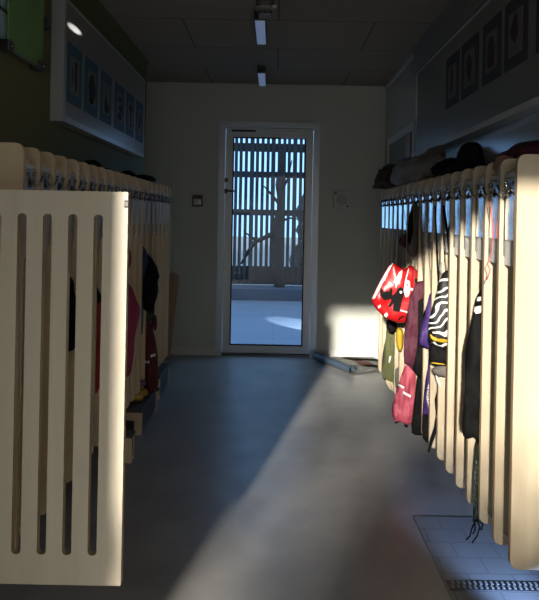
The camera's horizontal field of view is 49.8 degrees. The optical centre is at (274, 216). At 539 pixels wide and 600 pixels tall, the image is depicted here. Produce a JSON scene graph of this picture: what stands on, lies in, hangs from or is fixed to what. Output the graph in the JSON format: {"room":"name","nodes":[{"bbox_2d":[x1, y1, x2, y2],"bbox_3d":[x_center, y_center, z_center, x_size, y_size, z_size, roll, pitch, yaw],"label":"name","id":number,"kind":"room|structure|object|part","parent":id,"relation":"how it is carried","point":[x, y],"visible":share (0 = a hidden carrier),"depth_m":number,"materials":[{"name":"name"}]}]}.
{"room":"kindergarten cloakroom","nodes":[
{"label":"kindergarten cloakroom","id":0,"kind":"room"},
{"bbox_2d":[0,0,146,174],"bbox_3d":[-1.320,0.005,2.005,0.560,2.500,5.210,1,0,0],"label":"wall","id":1,"kind":"structure","parent":0,"point":[24,92],"depth_m":2.62,"materials":[{"name":"paint"}]},
{"bbox_2d":[0,0,7,38],"bbox_3d":[-1.017,-0.940,1.765,0.010,0.600,0.930,1,0,0],"label":"window","id":2,"kind":"structure","parent":1,"relation":"in","point":[3,3],"depth_m":2.18,"materials":[{"name":"glass"}]},
{"bbox_2d":[0,0,50,71],"bbox_3d":[-0.998,-0.923,2.342,0.050,0.612,0.389,1,0,0],"label":"glass panel","id":3,"kind":"object","parent":1,"relation":"attached to","point":[27,23],"visible":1,"depth_m":2.33,"materials":[{"name":"glass"}]},
{"bbox_3d":[-0.995,-0.933,2.332,0.006,0.593,0.324,1,0,0],"label":"pane","id":4,"kind":"part","parent":3,"relation":"part of","materials":[{"name":"green glass"}]},
{"bbox_2d":[0,142,172,548],"bbox_3d":[-0.909,0.390,3.094,0.277,1.345,2.558,1,0,0],"label":"coat rack","id":5,"kind":"object","parent":1,"relation":"attached to","point":[21,167],"depth_m":2.32,"materials":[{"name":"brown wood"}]},
{"bbox_2d":[68,215,75,351],"bbox_3d":[-0.824,0.210,2.259,0.131,0.628,0.082,1,0,0],"label":"jacket","id":6,"kind":"object","parent":5,"relation":"hanging from","point":[72,297],"visible":0.22,"depth_m":2.25,"materials":[{"name":"black fabric"}]},
{"bbox_2d":[26,159,153,190],"bbox_3d":[-0.929,-0.186,3.103,0.215,0.014,2.540,1,0,0],"label":"coat hooks","id":7,"kind":"object","parent":5,"relation":"attached to","point":[45,162],"depth_m":2.58,"materials":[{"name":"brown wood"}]},
{"bbox_3d":[-0.895,-0.258,2.830,0.108,0.043,0.108,1,0,0],"label":"crown","id":8,"kind":"part","parent":5,"relation":"part of","materials":[{"name":"black fabric"}]},
{"bbox_3d":[-0.812,-0.014,3.103,0.010,0.286,2.540,1,0,0],"label":"panel","id":9,"kind":"part","parent":5,"relation":"part of","materials":[{"name":"beige wood"}]},
{"bbox_3d":[-0.876,-0.258,2.830,0.146,0.043,0.108,1,0,0],"label":"cap","id":10,"kind":"part","parent":5,"relation":"part of","materials":[{"name":"black fabric"}]},
{"bbox_3d":[-0.811,-0.167,3.103,0.018,0.017,2.540,1,0,0],"label":"rail","id":11,"kind":"part","parent":5,"relation":"part of","materials":[{"name":"black metal"}]},
{"bbox_2d":[95,218,102,393],"bbox_3d":[-0.838,0.352,2.644,0.122,0.912,0.084,1,0,0],"label":"jacket","id":12,"kind":"object","parent":5,"relation":"hanging from","point":[98,317],"visible":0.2,"depth_m":2.63,"materials":[{"name":"red fabric"}]},
{"bbox_3d":[-0.875,-0.259,3.520,0.157,0.046,0.116,1,0,0],"label":"cap","id":13,"kind":"part","parent":5,"relation":"part of","materials":[{"name":"black fabric"}]},
{"bbox_2d":[129,198,132,267],"bbox_3d":[-0.816,0.096,3.150,0.067,0.400,0.056,1,0,30],"label":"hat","id":14,"kind":"object","parent":5,"relation":"hanging from","point":[130,258],"visible":0.19,"depth_m":3.15,"materials":[{"name":"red fabric"}]},
{"bbox_2d":[127,284,139,376],"bbox_3d":[-0.803,0.370,3.016,0.200,0.947,0.093,1,0,0],"label":"jacket","id":15,"kind":"object","parent":5,"relation":"hanging from","point":[133,306],"visible":0.18,"depth_m":3.00,"materials":[{"name":"fabric"}]},
{"bbox_2d":[140,380,145,386],"bbox_3d":[-0.818,1.016,3.540,0.062,0.038,0.063,1,0,0],"label":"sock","id":16,"kind":"object","parent":5,"relation":"hanging from","point":[142,382],"visible":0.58,"depth_m":3.52,"materials":[{"name":"purple fabric"}]},
{"bbox_2d":[136,174,156,181],"bbox_3d":[-0.867,-0.257,3.846,0.153,0.043,0.370,1,0,0],"label":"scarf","id":17,"kind":"object","parent":5,"relation":"on","point":[145,177],"visible":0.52,"depth_m":3.75,"materials":[{"name":"black fabric"}]},
{"bbox_2d":[141,200,158,333],"bbox_3d":[-0.795,0.301,3.528,0.191,0.810,0.090,1,0,0],"label":"jacket","id":18,"kind":"object","parent":5,"relation":"hanging from","point":[150,274],"visible":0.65,"depth_m":3.50,"materials":[{"name":"black fabric"}]},
{"bbox_2d":[146,210,154,320],"bbox_3d":[-0.812,0.279,3.659,0.114,0.764,0.053,1,0,0],"label":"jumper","id":19,"kind":"object","parent":5,"relation":"hanging from","point":[149,316],"visible":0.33,"depth_m":3.65,"materials":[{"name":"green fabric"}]},
{"bbox_2d":[144,201,157,392],"bbox_3d":[-0.796,0.503,3.662,0.138,1.212,0.081,1,0,0],"label":"trousers","id":20,"kind":"object","parent":5,"relation":"hanging from","point":[151,355],"visible":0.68,"depth_m":3.64,"materials":[{"name":"red fabric"}]},
{"bbox_2d":[152,216,156,330],"bbox_3d":[-0.782,0.320,3.791,0.029,0.845,0.028,1,0,39],"label":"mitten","id":21,"kind":"object","parent":5,"relation":"hanging from","point":[154,320],"visible":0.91,"depth_m":3.78,"materials":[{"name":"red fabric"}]},
{"bbox_2d":[50,0,144,157],"bbox_3d":[-0.993,-0.725,3.465,0.062,0.572,1.630,1,0,0],"label":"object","id":22,"kind":"object","parent":1,"relation":"attached to","point":[68,23],"visible":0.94,"depth_m":2.98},
{"bbox_2d":[66,41,81,108],"bbox_3d":[-0.965,-0.679,2.793,0.005,0.280,0.199,1,0,0],"label":"picture","id":23,"kind":"object","parent":22,"relation":"attached to","point":[74,56],"visible":1,"depth_m":2.78,"materials":[{"name":"paper"}]},
{"bbox_2d":[84,56,97,117],"bbox_3d":[-0.965,-0.679,3.051,0.005,0.280,0.213,1,0,0],"label":"picture","id":24,"kind":"object","parent":22,"relation":"attached to","point":[91,69],"visible":1,"depth_m":3.04,"materials":[{"name":"paper"}]},
{"bbox_2d":[100,69,111,125],"bbox_3d":[-0.965,-0.679,3.314,0.005,0.280,0.208,1,0,0],"label":"picture","id":25,"kind":"object","parent":22,"relation":"attached to","point":[106,80],"visible":1,"depth_m":3.30,"materials":[{"name":"paper"}]},
{"bbox_2d":[114,81,124,132],"bbox_3d":[-0.965,-0.679,3.606,0.005,0.280,0.219,1,0,0],"label":"picture","id":26,"kind":"object","parent":22,"relation":"attached to","point":[119,108],"visible":1,"depth_m":3.59,"materials":[{"name":"paper"}]},
{"bbox_2d":[126,91,133,137],"bbox_3d":[-0.965,-0.679,3.864,0.005,0.280,0.200,1,0,0],"label":"picture","id":27,"kind":"object","parent":22,"relation":"attached to","point":[129,98],"visible":1,"depth_m":3.85,"materials":[{"name":"paper"}]},
{"bbox_2d":[135,99,142,142],"bbox_3d":[-0.965,-0.679,4.133,0.005,0.280,0.205,1,0,0],"label":"picture","id":28,"kind":"object","parent":22,"relation":"attached to","point":[139,106],"visible":1,"depth_m":4.12,"materials":[{"name":"paper"}]},
{"bbox_2d":[93,0,148,64],"bbox_3d":[-1.011,-1.225,2.005,0.012,0.030,5.210,1,0,0],"label":"trim","id":29,"kind":"structure","parent":1,"relation":"attached to","point":[99,4],"depth_m":3.77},
{"bbox_2d":[0,355,476,599],"bbox_3d":[-0.175,1.327,2.395,2.900,0.100,5.990,1,0,0],"label":"floor","id":30,"kind":"structure","parent":0,"point":[249,477],"depth_m":2.69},
{"bbox_2d":[0,190,129,585],"bbox_3d":[-0.727,0.596,1.687,0.639,1.340,0.257,1,0,0],"label":"slatted screen","id":31,"kind":"object","parent":30,"relation":"on","point":[55,565],"visible":1,"depth_m":1.56,"materials":[{"name":"beige wood"}]},
{"bbox_2d":[94,430,134,462],"bbox_3d":[-0.879,1.189,3.013,0.288,0.148,0.065,1,0,0],"label":"bench","id":32,"kind":"object","parent":30,"relation":"on","point":[130,434],"visible":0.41,"depth_m":2.98,"materials":[{"name":"brown wood"}]},
{"bbox_3d":[-0.880,1.199,3.035,0.286,0.128,0.018,1,0,0],"label":"panel","id":33,"kind":"part","parent":32,"relation":"part of","materials":[{"name":"brown wood"}]},
{"bbox_2d":[126,391,156,434],"bbox_3d":[-0.897,1.188,3.580,0.252,0.150,0.440,1,0,0],"label":"bench","id":34,"kind":"object","parent":30,"relation":"on","point":[139,413],"visible":0.34,"depth_m":3.41,"materials":[{"name":"brown wood"}]},
{"bbox_3d":[-0.898,1.198,3.370,0.250,0.130,0.018,1,0,0],"label":"panel","id":35,"kind":"part","parent":34,"relation":"part of","materials":[{"name":"brown wood"}]},
{"bbox_2d":[130,392,144,402],"bbox_3d":[-0.862,1.032,3.500,0.154,0.162,0.072,1,0,0],"label":"rubber boot","id":36,"kind":"object","parent":34,"relation":"on","point":[139,397],"visible":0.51,"depth_m":3.48,"materials":[{"name":"yellow rubber"}]},
{"bbox_2d":[140,387,148,398],"bbox_3d":[-0.852,1.032,3.585,0.154,0.162,0.072,1,0,0],"label":"rubber boot","id":37,"kind":"object","parent":34,"relation":"on","point":[144,391],"visible":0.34,"depth_m":3.57,"materials":[{"name":"yellow rubber"}]},
{"bbox_2d":[157,363,168,399],"bbox_3d":[-0.909,1.180,4.185,0.228,0.165,0.350,1,0,0],"label":"bench","id":38,"kind":"object","parent":30,"relation":"on","point":[163,369],"visible":0.43,"depth_m":4.17,"materials":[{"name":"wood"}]},
{"bbox_3d":[-0.910,1.190,4.020,0.226,0.145,0.018,1,0,0],"label":"panel","id":39,"kind":"part","parent":38,"relation":"part of","materials":[{"name":"brown wood"}]},
{"bbox_2d":[167,273,178,356],"bbox_3d":[-0.966,0.887,5.271,0.157,0.760,0.092,1,0,0],"label":"plank","id":40,"kind":"object","parent":30,"relation":"on","point":[173,283],"visible":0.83,"depth_m":5.27,"materials":[{"name":"wood"}]},
{"bbox_2d":[312,352,377,373],"bbox_3d":[0.712,1.255,5.097,0.563,0.066,0.533,1,0,-30],"label":"door mat","id":41,"kind":"object","parent":30,"relation":"on","point":[352,365],"visible":0.93,"depth_m":5.04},
{"bbox_2d":[413,516,538,599],"bbox_3d":[0.785,1.294,1.550,0.380,0.003,1.900,1,0,0],"label":"floor tiles","id":42,"kind":"structure","parent":30,"relation":"on","point":[454,557],"depth_m":2.20,"materials":[{"name":"tile"}]},
{"bbox_2d":[446,580,538,591],"bbox_3d":[0.788,1.290,2.030,0.365,0.004,0.050,1,0,0],"label":"floor drain","id":43,"kind":"object","parent":42,"relation":"on","point":[453,584],"visible":1,"depth_m":2.03,"materials":[{"name":"metal"}]},
{"bbox_2d":[145,82,385,350],"bbox_3d":[-0.150,0.027,5.430,2.900,2.500,0.200,1,0,0],"label":"wall","id":44,"kind":"structure","parent":0,"point":[183,119],"depth_m":5.33,"materials":[{"name":"white paint"}]},
{"bbox_2d":[169,178,174,278],"bbox_3d":[-0.956,0.417,5.315,0.035,1.550,0.030,1,0,0],"label":"trim","id":45,"kind":"structure","parent":44,"relation":"attached to","point":[171,179],"depth_m":5.30,"materials":[{"name":"beige wood"}]},
{"bbox_2d":[170,347,214,354],"bbox_3d":[-0.926,1.227,5.324,0.755,0.070,0.012,1,0,0],"label":"baseboard","id":46,"kind":"structure","parent":44,"relation":"attached to","point":[174,350],"depth_m":5.32,"materials":[{"name":"white wood"}]},
{"bbox_2d":[192,195,202,205],"bbox_3d":[-0.709,-0.150,5.308,0.092,0.103,0.044,1,0,0],"label":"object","id":47,"kind":"object","parent":44,"relation":"attached to","point":[197,200],"visible":1,"depth_m":5.29,"materials":[{"name":"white plastic"}]},
{"bbox_3d":[-0.707,-0.138,5.289,0.072,0.055,0.004,1,0,0],"label":"break glass","id":48,"kind":"part","parent":47,"relation":"part of","materials":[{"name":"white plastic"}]},
{"bbox_2d":[215,121,319,357],"bbox_3d":[-0.067,0.203,5.365,0.923,2.152,0.170,1,0,0],"label":"door","id":49,"kind":"structure","parent":44,"relation":"in","point":[309,132],"depth_m":5.35,"materials":[{"name":"metal"}]},
{"bbox_3d":[-0.414,-0.238,5.315,0.129,0.048,0.070,1,0,0],"label":"handle","id":50,"kind":"part","parent":49,"relation":"part of","materials":[{"name":"metal"}]},
{"bbox_3d":[-0.285,-0.786,5.296,0.219,0.018,0.008,1,0,0],"label":"closer arm","id":51,"kind":"part","parent":49,"relation":"part of","materials":[{"name":"metal"}]},
{"bbox_3d":[-0.092,-0.777,5.305,0.624,0.018,0.018,1,0,0],"label":"closer rail","id":52,"kind":"part","parent":49,"relation":"part of","materials":[{"name":"silver metal"}]},
{"bbox_2d":[333,191,349,208],"bbox_3d":[0.607,-0.156,5.303,0.144,0.159,0.054,1,0,0],"label":"wall speaker","id":53,"kind":"object","parent":44,"relation":"attached to","point":[340,198],"visible":1,"depth_m":5.28,"materials":[{"name":"white plastic"}]},
{"bbox_2d":[336,194,346,205],"bbox_3d":[0.607,-0.156,5.279,0.104,0.104,0.005,1,0,0],"label":"grille","id":54,"kind":"object","parent":53,"relation":"attached to","point":[341,199],"depth_m":5.28,"materials":[{"name":"plastic"}]},
{"bbox_2d":[316,349,377,358],"bbox_3d":[0.676,1.258,5.324,0.600,0.070,0.012,1,0,0],"label":"baseboard","id":55,"kind":"structure","parent":44,"relation":"attached to","point":[330,353],"depth_m":5.32,"materials":[{"name":"white wood"}]},
{"bbox_2d":[100,0,450,85],"bbox_3d":[-0.125,-1.298,2.365,2.900,0.150,6.130,1,0,0],"label":"ceiling","id":56,"kind":"structure","parent":0,"point":[310,42],"depth_m":3.95,"materials":[{"name":"white paint"}]},
{"bbox_2d":[254,9,266,43],"bbox_3d":[-0.089,-1.188,3.648,0.072,0.068,0.476,1,0,0],"label":"ceiling lamp","id":57,"kind":"object","parent":56,"relation":"attached to","point":[260,25],"visible":0.77,"depth_m":3.59,"materials":[{"name":"white plastic"}]},
{"bbox_2d":[255,20,265,43],"bbox_3d":[-0.090,-1.157,3.652,0.058,0.006,0.456,1,0,0],"label":"diffuser","id":58,"kind":"object","parent":57,"relation":"attached to","point":[260,25],"depth_m":3.61,"materials":[{"name":"white plastic"}]},
{"bbox_2d":[257,65,266,85],"bbox_3d":[-0.109,-1.188,4.898,0.072,0.068,0.456,1,0,0],"label":"ceiling lamp","id":59,"kind":"object","parent":56,"relation":"attached to","point":[261,69],"visible":1,"depth_m":4.73,"materials":[{"name":"white plastic"}]},
{"bbox_2d":[258,73,265,85],"bbox_3d":[-0.110,-1.158,4.902,0.058,0.006,0.436,1,0,0],"label":"diffuser","id":60,"kind":"object","parent":59,"relation":"attached to","point":[261,76],"depth_m":4.87,"materials":[{"name":"white plastic"}]},
{"bbox_2d":[255,0,275,18],"bbox_3d":[-0.050,-1.150,3.118,0.117,0.142,0.116,1,0,0],"label":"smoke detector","id":61,"kind":"object","parent":56,"relation":"attached to","point":[264,8],"visible":1,"depth_m":3.09,"materials":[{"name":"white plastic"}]},
{"bbox_3d":[-0.054,-1.083,3.125,0.066,0.007,0.070,1,0,0],"label":"cage plate","id":62,"kind":"part","parent":61,"relation":"part of","materials":[{"name":"white plastic"}]},
{"bbox_2d":[384,60,538,189],"bbox_3d":[1.149,0.052,2.365,0.300,2.500,5.930,1,0,0],"label":"wall","id":63,"kind":"structure","parent":0,"point":[401,94],"depth_m":3.41,"materials":[{"name":"white paint"}]},
{"bbox_2d":[385,53,412,89],"bbox_3d":[1.015,-1.186,4.715,0.015,0.030,1.230,1,0,0],"label":"trim","id":64,"kind":"structure","parent":63,"relation":"attached to","point":[410,58],"depth_m":4.70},
{"bbox_2d":[387,121,414,164],"bbox_3d":[0.990,0.307,4.650,0.028,1.985,0.980,1,0,0],"label":"door","id":65,"kind":"structure","parent":63,"relation":"in","point":[401,145],"depth_m":4.57,"materials":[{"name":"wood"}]},
{"bbox_3d":[0.990,0.334,4.755,0.008,1.930,0.670,1,0,0],"label":"panel","id":66,"kind":"part","parent":65,"relation":"part of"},
{"bbox_2d":[413,0,486,74],"bbox_3d":[0.999,-1.101,1.750,0.045,0.200,4.700,1,0,0],"label":"trim","id":67,"kind":"structure","parent":63,"relation":"attached to","point":[456,13],"depth_m":3.36,"materials":[{"name":"white paint"}]},
{"bbox_2d":[378,154,538,569],"bbox_3d":[0.852,0.451,2.957,0.278,1.290,2.313,1,0,0],"label":"coat rack","id":68,"kind":"object","parent":63,"relation":"attached to","point":[508,463],"visible":0.92,"depth_m":2.07,"materials":[{"name":"beige wood"}]},
{"bbox_2d":[372,164,396,188],"bbox_3d":[0.798,-0.283,4.022,0.238,0.178,0.276,1,0,0],"label":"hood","id":69,"kind":"object","parent":68,"relation":"on","point":[382,180],"visible":0.52,"depth_m":3.94,"materials":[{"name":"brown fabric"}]},
{"bbox_2d":[382,205,394,390],"bbox_3d":[0.746,0.506,3.616,0.144,1.160,0.080,1,0,0],"label":"jacket","id":70,"kind":"object","parent":68,"relation":"hanging from","point":[388,351],"visible":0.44,"depth_m":3.60,"materials":[{"name":"green fabric"}]},
{"bbox_3d":[0.720,1.047,3.600,0.078,0.077,0.016,1,0,0],"label":"braided cord","id":71,"kind":"part","parent":70,"relation":"part of","materials":[{"name":"beige fabric"}]},
{"bbox_2d":[386,207,397,332],"bbox_3d":[0.709,0.313,3.491,0.059,0.775,0.040,1,0,-23],"label":"mitten","id":72,"kind":"object","parent":68,"relation":"hanging from","point":[391,326],"visible":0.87,"depth_m":3.48,"materials":[{"name":"black fabric"}]},
{"bbox_2d":[372,203,416,322],"bbox_3d":[0.669,0.246,3.105,0.296,0.643,0.079,1,0,0],"label":"bag","id":73,"kind":"object","parent":68,"relation":"hanging from","point":[391,297],"visible":0.77,"depth_m":3.08,"materials":[{"name":"red fabric"}]},
{"bbox_2d":[395,323,398,388],"bbox_3d":[0.763,0.491,3.481,0.071,1.130,0.047,1,0,0],"label":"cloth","id":74,"kind":"object","parent":68,"relation":"hanging from","point":[397,369],"visible":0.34,"depth_m":3.48,"materials":[{"name":"beige fabric"}]},
{"bbox_2d":[396,208,403,351],"bbox_3d":[0.728,0.353,3.356,0.038,0.854,0.032,1,0,-42],"label":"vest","id":75,"kind":"object","parent":68,"relation":"hanging from","point":[399,332],"visible":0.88,"depth_m":3.35,"materials":[{"name":"yellow fabric"}]},
{"bbox_2d":[399,205,405,247],"bbox_3d":[0.751,0.053,3.350,0.056,0.253,0.050,1,0,-31],"label":"hat","id":76,"kind":"object","parent":68,"relation":"hanging from","point":[403,244],"visible":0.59,"depth_m":3.34,"materials":[{"name":"red fabric"}]},
{"bbox_2d":[392,203,415,427],"bbox_3d":[0.697,0.518,3.051,0.143,1.185,0.068,1,0,0],"label":"jacket","id":77,"kind":"object","parent":68,"relation":"hanging from","point":[403,403],"visible":0.85,"depth_m":3.04,"materials":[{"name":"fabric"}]},
{"bbox_2d":[407,203,417,257],"bbox_3d":[0.736,0.071,3.089,0.063,0.291,0.052,1,0,41],"label":"scarf","id":78,"kind":"object","parent":68,"relation":"hanging from","point":[413,219],"visible":0.93,"depth_m":3.08,"materials":[{"name":"grey fabric"}]},
{"bbox_2d":[404,202,423,377],"bbox_3d":[0.720,0.369,2.926,0.134,0.887,0.070,1,0,0],"label":"coat","id":79,"kind":"object","parent":68,"relation":"hanging from","point":[413,352],"visible":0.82,"depth_m":2.91,"materials":[{"name":"red fabric"}]},
{"bbox_2d":[411,203,423,434],"bbox_3d":[0.768,0.526,2.981,0.115,1.199,0.060,1,0,-8],"label":"trousers","id":80,"kind":"object","parent":68,"relation":"hanging from","point":[416,416],"visible":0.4,"depth_m":2.97,"materials":[{"name":"black fabric"}]},
{"bbox_2d":[390,145,446,185],"bbox_3d":[0.848,-0.292,3.359,0.290,0.198,1.167,1,0,0],"label":"jacket","id":81,"kind":"object","parent":68,"relation":"on","point":[408,170],"visible":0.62,"depth_m":3.14,"materials":[{"name":"grey fabric"}]},
{"bbox_2d":[418,202,431,348],"bbox_3d":[0.776,0.285,2.807,0.149,0.716,0.086,1,0,0],"label":"jacket","id":82,"kind":"object","parent":68,"relation":"hanging from","point":[423,340],"visible":0.22,"depth_m":2.80,"materials":[{"name":"purple fabric"}]},
{"bbox_2d":[422,202,430,442],"bbox_3d":[0.789,0.517,2.827,0.128,1.180,0.078,1,0,0],"label":"trousers","id":83,"kind":"object","parent":68,"relation":"hanging from","point":[425,417],"visible":0.15,"depth_m":2.82,"materials":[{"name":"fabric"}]},
{"bbox_2d":[428,206,438,451],"bbox_3d":[0.746,0.518,2.675,0.059,1.138,0.030,1,0,0],"label":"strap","id":84,"kind":"object","parent":68,"relation":"hanging from","point":[433,435],"visible":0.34,"depth_m":2.68,"materials":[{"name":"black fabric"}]},
{"bbox_2d":[428,205,448,365],"bbox_3d":[0.755,0.300,2.546,0.177,0.704,0.120,1,0,0],"label":"rucksack","id":85,"kind":"object","parent":68,"relation":"hanging from","point":[438,319],"visible":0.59,"depth_m":2.52,"materials":[{"name":"multicoloured fabric"}]},
{"bbox_2d":[431,200,446,386],"bbox_3d":[0.762,0.338,2.570,0.124,0.822,0.044,1,0,0],"label":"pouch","id":86,"kind":"object","parent":68,"relation":"hanging from","point":[440,371],"visible":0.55,"depth_m":2.56,"materials":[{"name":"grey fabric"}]},
{"bbox_2d":[430,157,460,175],"bbox_3d":[0.834,-0.236,2.697,0.212,0.083,0.307,1,0,0],"label":"scarf","id":87,"kind":"object","parent":68,"relation":"on","point":[440,168],"visible":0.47,"depth_m":2.62,"materials":[{"name":"black fabric"}]},
{"bbox_3d":[0.777,-0.137,2.966,0.018,0.017,2.295,1,0,0],"label":"rail","id":88,"kind":"part","parent":68,"relation":"part of","materials":[{"name":"metal"}]},
{"bbox_3d":[0.772,0.017,2.966,0.010,0.286,2.295,1,0,0],"label":"panel","id":89,"kind":"part","parent":68,"relation":"part of","materials":[{"name":"beige wood"}]},
{"bbox_2d":[388,168,514,195],"bbox_3d":[0.896,-0.151,2.966,0.215,0.014,2.295,1,0,0],"label":"shelf","id":90,"kind":"object","parent":68,"relation":"attached to","point":[508,170],"depth_m":2.61,"materials":[{"name":"brown wood"}]},
{"bbox_2d":[447,142,486,170],"bbox_3d":[0.820,-0.255,2.430,0.186,0.118,0.186,1,0,0],"label":"bucket hat","id":91,"kind":"object","parent":68,"relation":"on","point":[470,155],"visible":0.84,"depth_m":2.39,"materials":[{"name":"black fabric"}]},
{"bbox_3d":[0.818,-0.259,2.429,0.121,0.111,0.123,1,0,0],"label":"crown","id":92,"kind":"part","parent":91,"relation":"part of","materials":[{"name":"black fabric"}]},
{"bbox_3d":[0.764,1.059,2.966,0.012,0.012,2.295,1,0,0],"label":"rail","id":93,"kind":"part","parent":68,"relation":"part of","materials":[{"name":"beige wood"}]},
{"bbox_2d":[462,197,481,443],"bbox_3d":[0.779,0.390,2.135,0.166,0.926,0.088,1,0,0],"label":"jacket","id":94,"kind":"object","parent":68,"relation":"hanging from","point":[471,409],"visible":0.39,"depth_m":2.12,"materials":[{"name":"black fabric"}]},
{"bbox_2d":[465,443,483,543],"bbox_3d":[0.727,0.978,2.101,0.067,0.409,0.016,1,0,-10],"label":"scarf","id":95,"kind":"object","parent":94,"relation":"hanging from","point":[475,513],"visible":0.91,"depth_m":2.10,"materials":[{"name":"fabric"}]},
{"bbox_2d":[486,201,493,279],"bbox_3d":[0.740,0.080,1.992,0.031,0.273,0.019,1,0,0],"label":"ribbon","id":96,"kind":"object","parent":68,"relation":"hanging from","point":[489,201],"visible":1,"depth_m":2.00,"materials":[{"name":"red fabric"}]},
{"bbox_2d":[493,155,512,170],"bbox_3d":[0.795,-0.188,2.010,0.072,0.053,0.100,1,0,0],"label":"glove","id":97,"kind":"object","parent":68,"relation":"in","point":[500,158],"visible":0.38,"depth_m":1.99,"materials":[{"name":"fabric"}]},
{"bbox_2d":[497,140,538,158],"bbox_3d":[0.906,-0.231,2.030,0.207,0.076,0.419,1,0,10],"label":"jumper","id":98,"kind":"object","parent":68,"relation":"on","point":[529,147],"visible":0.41,"depth_m":1.94,"materials":[{"name":"red fabric"}]},
{"bbox_2d":[413,0,538,156],"bbox_3d":[0.977,-0.694,2.710,0.070,0.585,2.520,1,0,0],"label":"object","id":99,"kind":"object","parent":63,"relation":"attached to","point":[513,96],"visible":0.76,"depth_m":2.78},
{"bbox_2d":[445,49,459,109],"bbox_3d":[0.962,-0.742,3.148,0.005,0.280,0.227,1,0,0],"label":"picture","id":100,"kind":"object","parent":99,"relation":"attached to","point":[453,62],"visible":1,"depth_m":3.13,"materials":[{"name":"black paper"}]},
{"bbox_2d":[461,31,478,99],"bbox_3d":[0.962,-0.742,2.869,0.005,0.280,0.248,1,0,0],"label":"picture","id":101,"kind":"object","parent":99,"relation":"attached to","point":[470,49],"visible":1,"depth_m":2.85,"materials":[{"name":"black paper"}]},
{"bbox_2d":[482,10,501,86],"bbox_3d":[0.962,-0.742,2.578,0.005,0.280,0.219,1,0,0],"label":"picture","id":102,"kind":"object","parent":99,"relation":"attached to","point":[492,31],"visible":1,"depth_m":2.56,"materials":[{"name":"black"}]},
{"bbox_2d":[504,0,528,72],"bbox_3d":[0.962,-0.742,2.317,0.005,0.280,0.225,1,0,0],"label":"picture","id":103,"kind":"object","parent":99,"relation":"attached to","point":[516,11],"visible":1,"depth_m":2.31,"materials":[{"name":"black paper"}]},
{"label":"outside","id":104,"kind":"structure","parent":0,"visible":0},
{"bbox_2d":[232,236,301,285],"bbox_3d":[-0.029,1.485,5.000,60.000,0.190,70.000,1,0,0],"label":"ground","id":105,"kind":"structure","parent":104,"point":[247,239],"depth_m":22.32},
{"bbox_2d":[231,300,301,344],"bbox_3d":[-0.026,1.340,7.265,12.000,0.080,3.470,1,0,0],"label":"terrace","id":106,"kind":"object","parent":105,"relation":"on","point":[252,321],"visible":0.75,"depth_m":7.15,"materials":[{"name":"concrete"}]},
{"bbox_2d":[231,285,301,300],"bbox_3d":[-0.024,1.250,9.250,12.000,0.260,0.500,1,0,0],"label":"step","id":107,"kind":"structure","parent":105,"relation":"on","point":[239,292],"depth_m":9.00,"materials":[{"name":"concrete"}]},
{"bbox_2d":[240,150,296,287],"bbox_3d":[-0.097,0.126,9.300,0.896,2.413,0.195,1,0,0],"label":"tree","id":108,"kind":"object","parent":105,"relation":"on","point":[276,253],"visible":0.97,"depth_m":9.25,"materials":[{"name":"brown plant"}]},
{"bbox_2d":[232,138,304,284],"bbox_3d":[-0.315,-0.181,9.635,2.564,2.590,0.070,1,0,0],"label":"slatted fence","id":109,"kind":"object","parent":105,"relation":"on","point":[244,274],"visible":0.31,"depth_m":9.60,"materials":[{"name":"brown wood"}]},
{"bbox_3d":[-0.344,0.964,9.648,2.550,0.300,0.045,1,0,0],"label":"rail","id":110,"kind":"part","parent":109,"relation":"part of","materials":[{"name":"brown wood"}]},
{"bbox_3d":[-0.324,-0.076,9.648,2.550,0.100,0.045,1,0,0],"label":"rail","id":111,"kind":"part","parent":109,"relation":"part of","materials":[{"name":"brown wood"}]},
{"bbox_3d":[-0.311,-0.706,9.648,2.550,0.100,0.045,1,0,0],"label":"rail","id":112,"kind":"part","parent":109,"relation":"part of","materials":[{"name":"brown wood"}]},
{"bbox_3d":[-0.303,-1.156,9.648,2.550,0.140,0.045,1,0,0],"label":"rail","id":113,"kind":"part","parent":109,"relation":"part of","materials":[{"name":"brown wood"}]},
{"bbox_2d":[289,195,302,266],"bbox_3d":[1.860,0.348,10.797,3.159,2.060,1.617,1,0,0],"label":"tree","id":114,"kind":"object","parent":105,"relation":"on","point":[296,251],"visible":0.02,"depth_m":10.68,"materials":[{"name":"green plant"}]}
]}

